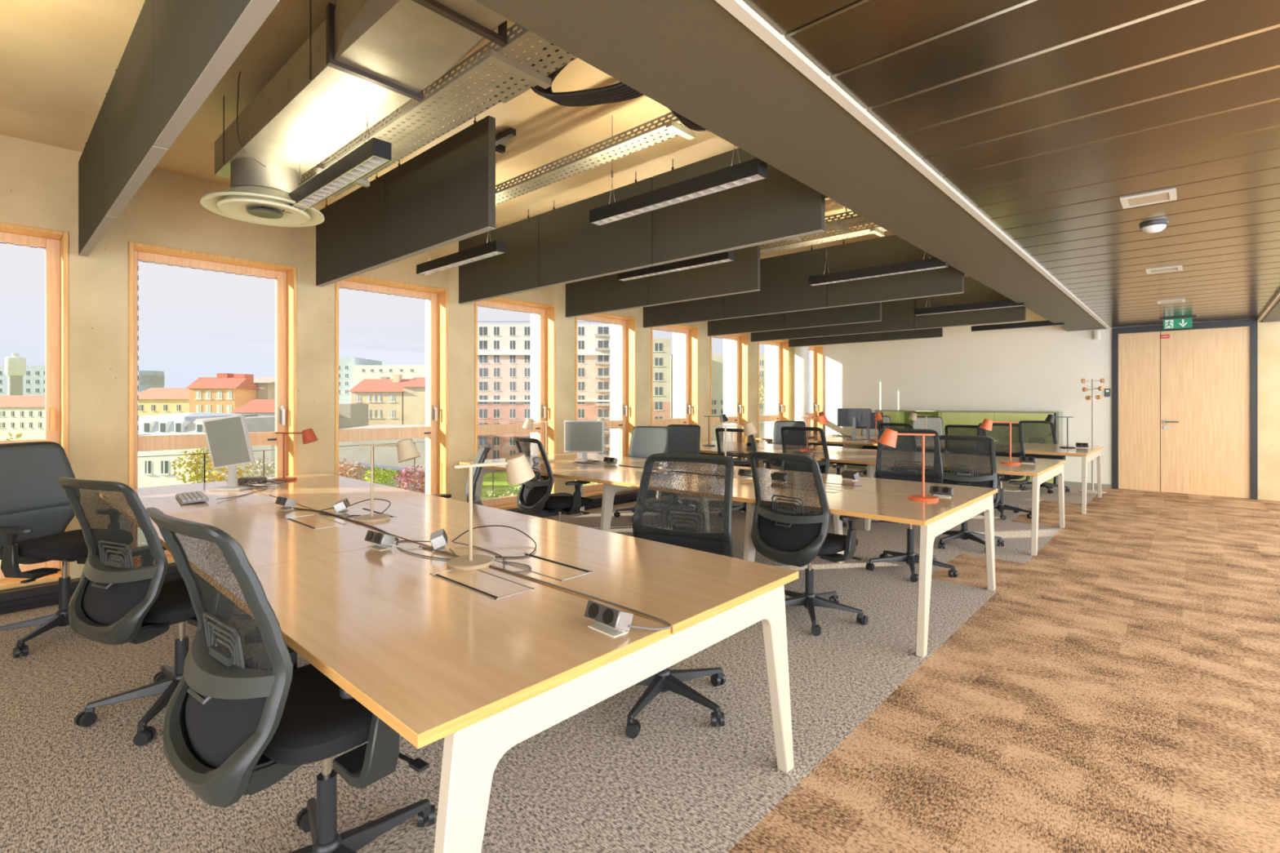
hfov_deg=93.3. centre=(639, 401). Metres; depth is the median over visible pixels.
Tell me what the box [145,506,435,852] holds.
office chair
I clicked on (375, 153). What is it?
pendant luminaire
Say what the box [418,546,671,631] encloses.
power cable
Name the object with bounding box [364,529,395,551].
power outlet
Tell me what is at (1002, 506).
office chair
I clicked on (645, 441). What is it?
office chair
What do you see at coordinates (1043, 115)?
ceiling
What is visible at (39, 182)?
wall
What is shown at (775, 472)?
box
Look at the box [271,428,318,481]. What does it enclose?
desk lamp
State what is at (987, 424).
desk lamp
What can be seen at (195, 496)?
keyboard
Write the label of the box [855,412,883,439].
monitor
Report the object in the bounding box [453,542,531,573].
power cable
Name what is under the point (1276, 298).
trim
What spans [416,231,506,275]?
pendant luminaire
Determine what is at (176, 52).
acoustic baffle
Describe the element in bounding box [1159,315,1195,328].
exit sign
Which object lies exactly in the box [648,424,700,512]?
office chair
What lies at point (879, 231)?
cable tray
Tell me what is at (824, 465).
office chair
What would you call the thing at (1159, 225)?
round ceiling light
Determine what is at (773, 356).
window
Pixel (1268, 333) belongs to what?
wall
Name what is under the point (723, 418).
desk lamp
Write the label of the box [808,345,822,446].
window
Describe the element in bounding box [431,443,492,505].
office chair
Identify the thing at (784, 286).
acoustic baffle
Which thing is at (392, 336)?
window
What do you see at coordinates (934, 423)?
office chair
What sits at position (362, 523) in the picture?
power cable
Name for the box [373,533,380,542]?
socket
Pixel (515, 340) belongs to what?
window
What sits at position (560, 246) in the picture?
acoustic baffle
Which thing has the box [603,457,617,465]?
box
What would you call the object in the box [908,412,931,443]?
desk lamp
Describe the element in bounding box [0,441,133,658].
office chair
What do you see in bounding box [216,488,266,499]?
power cable
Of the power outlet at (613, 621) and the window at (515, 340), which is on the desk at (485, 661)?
the power outlet at (613, 621)
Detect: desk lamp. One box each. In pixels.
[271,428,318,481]
[353,438,420,523]
[446,453,534,570]
[522,417,555,462]
[575,417,608,461]
[702,413,728,446]
[715,422,757,475]
[801,414,828,450]
[805,411,824,438]
[870,413,882,441]
[877,428,938,501]
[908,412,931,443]
[979,418,1021,464]
[1044,413,1075,448]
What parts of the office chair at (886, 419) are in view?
seat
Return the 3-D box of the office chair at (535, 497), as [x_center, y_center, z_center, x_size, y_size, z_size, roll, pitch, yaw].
[-0.750,0.845,5.434,0.746,1.068,0.666,0,0,-21]
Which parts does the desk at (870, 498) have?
frame, frame, frame, frame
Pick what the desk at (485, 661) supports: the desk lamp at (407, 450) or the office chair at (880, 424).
the desk lamp at (407, 450)
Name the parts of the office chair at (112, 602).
lumbar handle, frame, arm post, seat, armrest, height lever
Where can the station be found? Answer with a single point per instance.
(252, 479)
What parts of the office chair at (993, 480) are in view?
frame, armrest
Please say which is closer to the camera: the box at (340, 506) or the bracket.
the box at (340, 506)
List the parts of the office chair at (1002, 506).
frame, seat, armrest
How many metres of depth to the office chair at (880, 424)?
8.59 m
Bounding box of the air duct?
[214,0,508,193]
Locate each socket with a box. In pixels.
[366,531,373,540]
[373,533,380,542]
[587,603,598,617]
[602,608,613,624]
[932,486,938,492]
[942,487,948,493]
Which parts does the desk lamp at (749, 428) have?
stem, arm, lamp shade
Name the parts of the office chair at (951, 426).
frame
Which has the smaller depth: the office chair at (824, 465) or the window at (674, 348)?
the office chair at (824, 465)
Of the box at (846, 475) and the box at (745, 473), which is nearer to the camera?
the box at (846, 475)
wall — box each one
[0,133,794,590]
[822,307,1255,484]
[1257,320,1279,501]
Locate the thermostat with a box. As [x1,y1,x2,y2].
[1104,388,1110,396]
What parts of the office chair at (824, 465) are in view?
frame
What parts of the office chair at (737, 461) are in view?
frame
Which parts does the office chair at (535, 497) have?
frame, seat, armrest, arm post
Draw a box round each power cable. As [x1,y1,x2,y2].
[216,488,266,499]
[240,480,270,485]
[244,479,277,484]
[248,480,284,485]
[250,480,282,487]
[251,481,285,488]
[256,480,288,484]
[288,506,399,540]
[318,507,339,515]
[346,498,391,518]
[389,543,432,549]
[395,540,457,559]
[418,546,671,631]
[451,524,536,558]
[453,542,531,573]
[574,459,599,462]
[618,464,725,476]
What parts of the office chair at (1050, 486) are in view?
frame, seat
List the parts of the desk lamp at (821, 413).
lamp shade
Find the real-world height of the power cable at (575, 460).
0.017 m
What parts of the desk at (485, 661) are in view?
frame, frame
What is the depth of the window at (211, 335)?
4.95 m
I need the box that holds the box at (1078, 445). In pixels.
[1075,442,1088,448]
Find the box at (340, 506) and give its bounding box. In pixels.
[333,497,350,514]
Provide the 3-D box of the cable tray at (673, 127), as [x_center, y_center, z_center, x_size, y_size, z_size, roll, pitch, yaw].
[-0.804,-1.599,4.179,3.770,0.318,0.200,0,0,42]
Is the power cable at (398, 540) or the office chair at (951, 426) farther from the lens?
the office chair at (951, 426)
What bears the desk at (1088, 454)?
on the floor
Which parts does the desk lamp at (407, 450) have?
stem, arm, lamp shade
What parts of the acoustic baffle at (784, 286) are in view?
panel, panel, panel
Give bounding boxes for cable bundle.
[530,43,709,131]
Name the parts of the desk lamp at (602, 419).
lamp shade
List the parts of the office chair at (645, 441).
frame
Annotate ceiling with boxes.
[0,0,894,258]
[743,0,1279,327]
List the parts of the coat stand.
knob, knob, knob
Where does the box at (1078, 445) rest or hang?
on the desk at (1088, 454)
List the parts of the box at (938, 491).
socket plate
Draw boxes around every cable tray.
[297,23,577,196]
[495,111,694,204]
[753,207,872,246]
[760,222,887,254]
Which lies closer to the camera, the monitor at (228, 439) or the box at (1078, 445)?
the monitor at (228, 439)
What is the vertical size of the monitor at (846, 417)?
0.520 m
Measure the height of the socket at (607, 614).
0.038 m
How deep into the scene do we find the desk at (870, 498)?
4.33 m
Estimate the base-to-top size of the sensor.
0.140 m
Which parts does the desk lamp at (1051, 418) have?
lamp shade, arm, stem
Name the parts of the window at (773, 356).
pane, pane, sash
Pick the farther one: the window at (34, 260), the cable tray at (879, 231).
the cable tray at (879, 231)
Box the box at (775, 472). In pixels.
[770,471,788,482]
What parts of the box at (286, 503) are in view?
socket plate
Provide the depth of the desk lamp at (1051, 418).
8.27 m
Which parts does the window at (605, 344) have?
pane, pane, handle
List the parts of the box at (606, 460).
socket plate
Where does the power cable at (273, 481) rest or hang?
on the desk at (485, 661)
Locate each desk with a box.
[97,472,798,852]
[459,452,997,657]
[656,440,1066,555]
[755,434,1102,514]
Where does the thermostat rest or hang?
attached to the wall at (1041, 368)
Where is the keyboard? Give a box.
[175,490,208,504]
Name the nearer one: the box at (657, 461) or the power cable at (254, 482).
the power cable at (254, 482)
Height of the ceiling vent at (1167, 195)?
0.012 m
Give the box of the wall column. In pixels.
[794,346,808,434]
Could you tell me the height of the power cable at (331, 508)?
0.027 m
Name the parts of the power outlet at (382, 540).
socket plate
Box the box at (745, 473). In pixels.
[737,468,752,478]
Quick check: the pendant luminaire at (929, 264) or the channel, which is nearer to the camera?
the channel
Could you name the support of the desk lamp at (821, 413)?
on the desk at (1088, 454)
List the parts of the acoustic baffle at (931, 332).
panel, panel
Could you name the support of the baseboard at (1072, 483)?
attached to the wall at (1041, 368)
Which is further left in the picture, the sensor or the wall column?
the wall column
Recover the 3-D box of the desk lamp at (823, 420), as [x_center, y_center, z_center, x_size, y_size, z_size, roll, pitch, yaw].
[2.279,0.410,7.892,0.368,0.460,0.180,0,0,2]
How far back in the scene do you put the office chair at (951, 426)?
8.02 m
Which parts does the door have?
handle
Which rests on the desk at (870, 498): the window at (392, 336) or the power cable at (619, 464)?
the power cable at (619, 464)
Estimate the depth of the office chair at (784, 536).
3.68 m
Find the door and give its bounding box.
[1111,318,1257,499]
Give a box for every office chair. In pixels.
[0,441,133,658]
[57,477,257,746]
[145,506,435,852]
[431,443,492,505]
[513,436,594,522]
[613,426,669,521]
[625,453,733,738]
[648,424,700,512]
[715,427,773,518]
[748,451,867,635]
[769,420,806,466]
[780,426,846,527]
[856,415,890,478]
[865,428,957,582]
[877,422,922,473]
[911,416,943,473]
[927,435,1004,551]
[943,424,995,501]
[974,422,1031,519]
[1018,420,1069,493]
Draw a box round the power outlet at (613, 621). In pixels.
[583,600,633,637]
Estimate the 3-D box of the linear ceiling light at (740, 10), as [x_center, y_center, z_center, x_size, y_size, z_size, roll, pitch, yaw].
[2.278,-1.191,3.947,0.040,0.098,15.300,0,0,42]
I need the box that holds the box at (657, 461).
[655,461,667,468]
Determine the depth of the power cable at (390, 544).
2.61 m
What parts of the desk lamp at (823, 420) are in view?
stem, lamp shade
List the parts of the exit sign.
mounting rail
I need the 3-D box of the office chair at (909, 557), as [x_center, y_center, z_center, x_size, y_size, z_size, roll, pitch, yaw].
[2.202,0.810,4.937,0.672,1.138,0.734,0,0,20]
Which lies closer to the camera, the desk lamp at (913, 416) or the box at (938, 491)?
the box at (938, 491)
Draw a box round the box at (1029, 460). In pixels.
[1018,456,1035,464]
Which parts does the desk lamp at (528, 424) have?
lamp shade, stem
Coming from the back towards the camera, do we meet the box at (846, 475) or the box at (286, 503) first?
the box at (846, 475)
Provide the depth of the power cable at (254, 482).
4.44 m
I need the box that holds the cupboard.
[864,409,1062,487]
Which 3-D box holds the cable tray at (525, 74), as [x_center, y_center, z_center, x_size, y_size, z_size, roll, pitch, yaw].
[-1.126,-1.549,3.050,2.720,0.418,0.300,0,0,42]
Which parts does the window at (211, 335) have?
pane, pane, handle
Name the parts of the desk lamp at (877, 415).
lamp shade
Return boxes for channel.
[493,77,536,102]
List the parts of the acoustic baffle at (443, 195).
panel, panel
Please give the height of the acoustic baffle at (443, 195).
0.744 m
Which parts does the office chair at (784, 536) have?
lumbar handle, frame, seat, armrest, height lever, arm post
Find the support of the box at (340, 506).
on the desk at (485, 661)
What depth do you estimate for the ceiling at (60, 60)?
3.61 m
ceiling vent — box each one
[1120,188,1177,208]
[1145,265,1182,274]
[1157,298,1185,304]
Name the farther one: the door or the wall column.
the wall column
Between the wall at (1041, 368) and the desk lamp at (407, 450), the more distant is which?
the wall at (1041, 368)
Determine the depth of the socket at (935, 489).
4.04 m
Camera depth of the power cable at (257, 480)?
4.58 m
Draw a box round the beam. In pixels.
[475,0,1106,331]
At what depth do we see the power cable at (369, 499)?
3.50 m
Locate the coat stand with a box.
[1079,378,1106,493]
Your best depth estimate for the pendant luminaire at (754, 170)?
3.32 m
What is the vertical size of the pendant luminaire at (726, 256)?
0.640 m
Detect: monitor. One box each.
[202,413,255,491]
[564,420,604,463]
[837,408,871,440]
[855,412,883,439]
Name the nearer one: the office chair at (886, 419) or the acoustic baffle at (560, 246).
the acoustic baffle at (560, 246)
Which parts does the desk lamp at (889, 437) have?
lamp shade, arm, stem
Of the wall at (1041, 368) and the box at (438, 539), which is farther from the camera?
the wall at (1041, 368)
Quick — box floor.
[0,466,1279,852]
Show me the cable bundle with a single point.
(620, 91)
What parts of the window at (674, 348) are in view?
pane, handle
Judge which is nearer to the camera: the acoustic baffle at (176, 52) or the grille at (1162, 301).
the acoustic baffle at (176, 52)
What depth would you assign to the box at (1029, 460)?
6.16 m
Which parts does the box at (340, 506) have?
socket plate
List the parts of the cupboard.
door, panel, door, door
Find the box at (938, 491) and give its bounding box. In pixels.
[929,485,954,497]
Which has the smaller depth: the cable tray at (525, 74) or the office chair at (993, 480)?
the cable tray at (525, 74)
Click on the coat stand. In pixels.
(1082, 380)
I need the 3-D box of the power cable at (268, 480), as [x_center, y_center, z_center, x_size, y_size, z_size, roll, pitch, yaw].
[-2.895,0.616,4.569,0.294,0.017,0.171,0,0,42]
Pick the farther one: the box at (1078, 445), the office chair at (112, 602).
the box at (1078, 445)
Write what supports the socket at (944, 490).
attached to the box at (938, 491)
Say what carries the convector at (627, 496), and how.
on the floor
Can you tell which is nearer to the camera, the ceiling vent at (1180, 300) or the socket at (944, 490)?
the socket at (944, 490)
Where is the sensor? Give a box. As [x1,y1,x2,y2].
[1093,330,1100,339]
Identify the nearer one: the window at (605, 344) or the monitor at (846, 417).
the window at (605, 344)
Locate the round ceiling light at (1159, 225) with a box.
[1139,220,1168,233]
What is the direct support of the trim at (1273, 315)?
attached to the wall at (1268, 333)
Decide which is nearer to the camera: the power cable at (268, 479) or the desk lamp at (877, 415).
the power cable at (268, 479)
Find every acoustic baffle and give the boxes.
[78,0,279,256]
[315,115,495,286]
[458,147,824,304]
[565,244,759,317]
[643,235,964,328]
[707,302,881,336]
[751,276,1026,342]
[788,327,942,346]
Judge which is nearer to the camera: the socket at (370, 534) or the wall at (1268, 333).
the socket at (370, 534)
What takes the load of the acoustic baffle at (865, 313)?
hanging from the ceiling at (60, 60)
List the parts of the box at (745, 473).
socket plate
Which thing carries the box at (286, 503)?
on the desk at (485, 661)
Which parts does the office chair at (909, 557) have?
height lever, frame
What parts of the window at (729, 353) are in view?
pane, pane, sash, handle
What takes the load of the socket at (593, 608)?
attached to the power outlet at (613, 621)
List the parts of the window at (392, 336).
pane, pane, handle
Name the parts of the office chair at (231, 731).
lumbar handle, frame, armrest, arm post, seat, armrest, height lever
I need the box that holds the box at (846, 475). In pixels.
[840,470,859,480]
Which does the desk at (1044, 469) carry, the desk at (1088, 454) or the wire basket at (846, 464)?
the wire basket at (846, 464)
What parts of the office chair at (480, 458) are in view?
frame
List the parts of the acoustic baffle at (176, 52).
panel, panel, panel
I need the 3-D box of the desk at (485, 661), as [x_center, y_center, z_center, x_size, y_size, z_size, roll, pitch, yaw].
[-1.626,1.009,3.285,4.643,0.742,1.517,0,0,42]
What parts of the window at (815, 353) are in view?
pane, sash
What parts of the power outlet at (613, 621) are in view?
socket plate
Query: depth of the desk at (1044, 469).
6.50 m
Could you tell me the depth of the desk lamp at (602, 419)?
6.43 m
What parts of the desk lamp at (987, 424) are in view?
lamp shade, arm, stem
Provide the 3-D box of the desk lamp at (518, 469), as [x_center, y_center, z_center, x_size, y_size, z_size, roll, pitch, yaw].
[-0.592,0.427,2.430,0.368,0.426,0.180,0,0,-40]
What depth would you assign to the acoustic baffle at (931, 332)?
10.34 m
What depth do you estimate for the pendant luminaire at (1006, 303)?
7.44 m
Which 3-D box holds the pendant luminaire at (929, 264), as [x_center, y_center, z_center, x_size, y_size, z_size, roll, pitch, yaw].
[2.103,-1.440,5.437,1.220,0.640,0.085,0,0,42]
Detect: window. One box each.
[0,222,68,589]
[128,241,297,567]
[335,275,448,494]
[474,297,555,510]
[574,312,635,497]
[650,324,698,426]
[710,333,748,464]
[757,339,789,468]
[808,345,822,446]
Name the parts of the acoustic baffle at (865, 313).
panel, panel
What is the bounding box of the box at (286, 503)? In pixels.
[275,496,297,510]
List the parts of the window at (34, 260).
pane, handle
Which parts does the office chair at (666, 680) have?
frame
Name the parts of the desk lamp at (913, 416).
lamp shade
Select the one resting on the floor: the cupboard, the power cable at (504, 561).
the cupboard
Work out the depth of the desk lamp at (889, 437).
3.95 m
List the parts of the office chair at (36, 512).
arm post, armrest, frame, height lever, seat, armrest, arm post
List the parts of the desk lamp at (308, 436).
stem, arm, lamp shade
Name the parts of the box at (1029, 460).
socket plate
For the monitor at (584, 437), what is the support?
on the desk at (870, 498)
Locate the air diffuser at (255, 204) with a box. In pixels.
[200,185,324,226]
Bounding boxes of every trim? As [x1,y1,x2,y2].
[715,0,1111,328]
[1257,288,1279,321]
[1261,299,1279,322]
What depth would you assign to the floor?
2.55 m
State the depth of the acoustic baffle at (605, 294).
6.26 m
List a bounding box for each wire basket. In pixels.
[700,453,1013,476]
[811,443,1064,457]
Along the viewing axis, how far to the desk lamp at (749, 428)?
5.24 m
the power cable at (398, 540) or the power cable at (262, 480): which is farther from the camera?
the power cable at (262, 480)
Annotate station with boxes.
[237,476,266,484]
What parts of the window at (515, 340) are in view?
pane, pane, handle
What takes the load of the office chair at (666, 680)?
on the floor
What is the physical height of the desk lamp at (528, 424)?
0.460 m
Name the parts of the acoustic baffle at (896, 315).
panel, panel, panel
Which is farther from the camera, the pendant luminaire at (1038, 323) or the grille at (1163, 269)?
the pendant luminaire at (1038, 323)
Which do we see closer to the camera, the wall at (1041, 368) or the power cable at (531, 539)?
the power cable at (531, 539)
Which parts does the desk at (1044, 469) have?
frame, frame, rail, frame, frame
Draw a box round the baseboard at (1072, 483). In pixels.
[829,463,1111,488]
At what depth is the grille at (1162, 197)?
3.47 m
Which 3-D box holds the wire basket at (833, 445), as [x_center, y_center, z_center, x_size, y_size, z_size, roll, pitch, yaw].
[4.303,0.740,9.591,3.995,0.060,0.220,0,0,42]
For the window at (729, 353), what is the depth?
10.58 m
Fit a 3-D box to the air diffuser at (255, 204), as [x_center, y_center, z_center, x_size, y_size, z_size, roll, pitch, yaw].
[-2.218,-1.163,3.575,0.624,0.114,0.624,0,0,42]
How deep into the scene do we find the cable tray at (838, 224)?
4.64 m
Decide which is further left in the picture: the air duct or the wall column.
the air duct
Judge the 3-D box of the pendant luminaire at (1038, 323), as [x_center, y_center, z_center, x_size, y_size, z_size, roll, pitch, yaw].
[5.776,-1.440,9.287,1.220,0.640,0.085,0,0,42]
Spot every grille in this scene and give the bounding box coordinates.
[1127,192,1169,205]
[1150,266,1177,272]
[1160,300,1181,303]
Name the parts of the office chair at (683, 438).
frame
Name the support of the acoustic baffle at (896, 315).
hanging from the ceiling at (60, 60)
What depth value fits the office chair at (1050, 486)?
9.55 m
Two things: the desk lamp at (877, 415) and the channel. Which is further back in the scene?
the desk lamp at (877, 415)
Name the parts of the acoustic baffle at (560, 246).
panel, panel, panel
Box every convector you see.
[0,562,196,614]
[506,488,673,517]
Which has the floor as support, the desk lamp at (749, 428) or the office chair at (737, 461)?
the office chair at (737, 461)
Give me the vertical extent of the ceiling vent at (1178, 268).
0.012 m
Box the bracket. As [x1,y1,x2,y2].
[495,127,515,153]
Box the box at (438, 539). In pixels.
[430,528,448,551]
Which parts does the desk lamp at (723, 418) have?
stem, lamp shade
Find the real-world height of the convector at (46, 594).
0.134 m
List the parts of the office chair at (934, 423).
frame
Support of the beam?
attached to the ceiling at (60, 60)
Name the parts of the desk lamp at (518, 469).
stem, arm, lamp shade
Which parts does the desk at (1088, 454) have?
frame, frame, rail, frame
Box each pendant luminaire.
[282,114,391,213]
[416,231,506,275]
[589,146,767,226]
[617,250,733,281]
[808,215,948,285]
[914,297,1024,315]
[971,320,1064,331]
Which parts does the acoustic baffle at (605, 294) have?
panel, panel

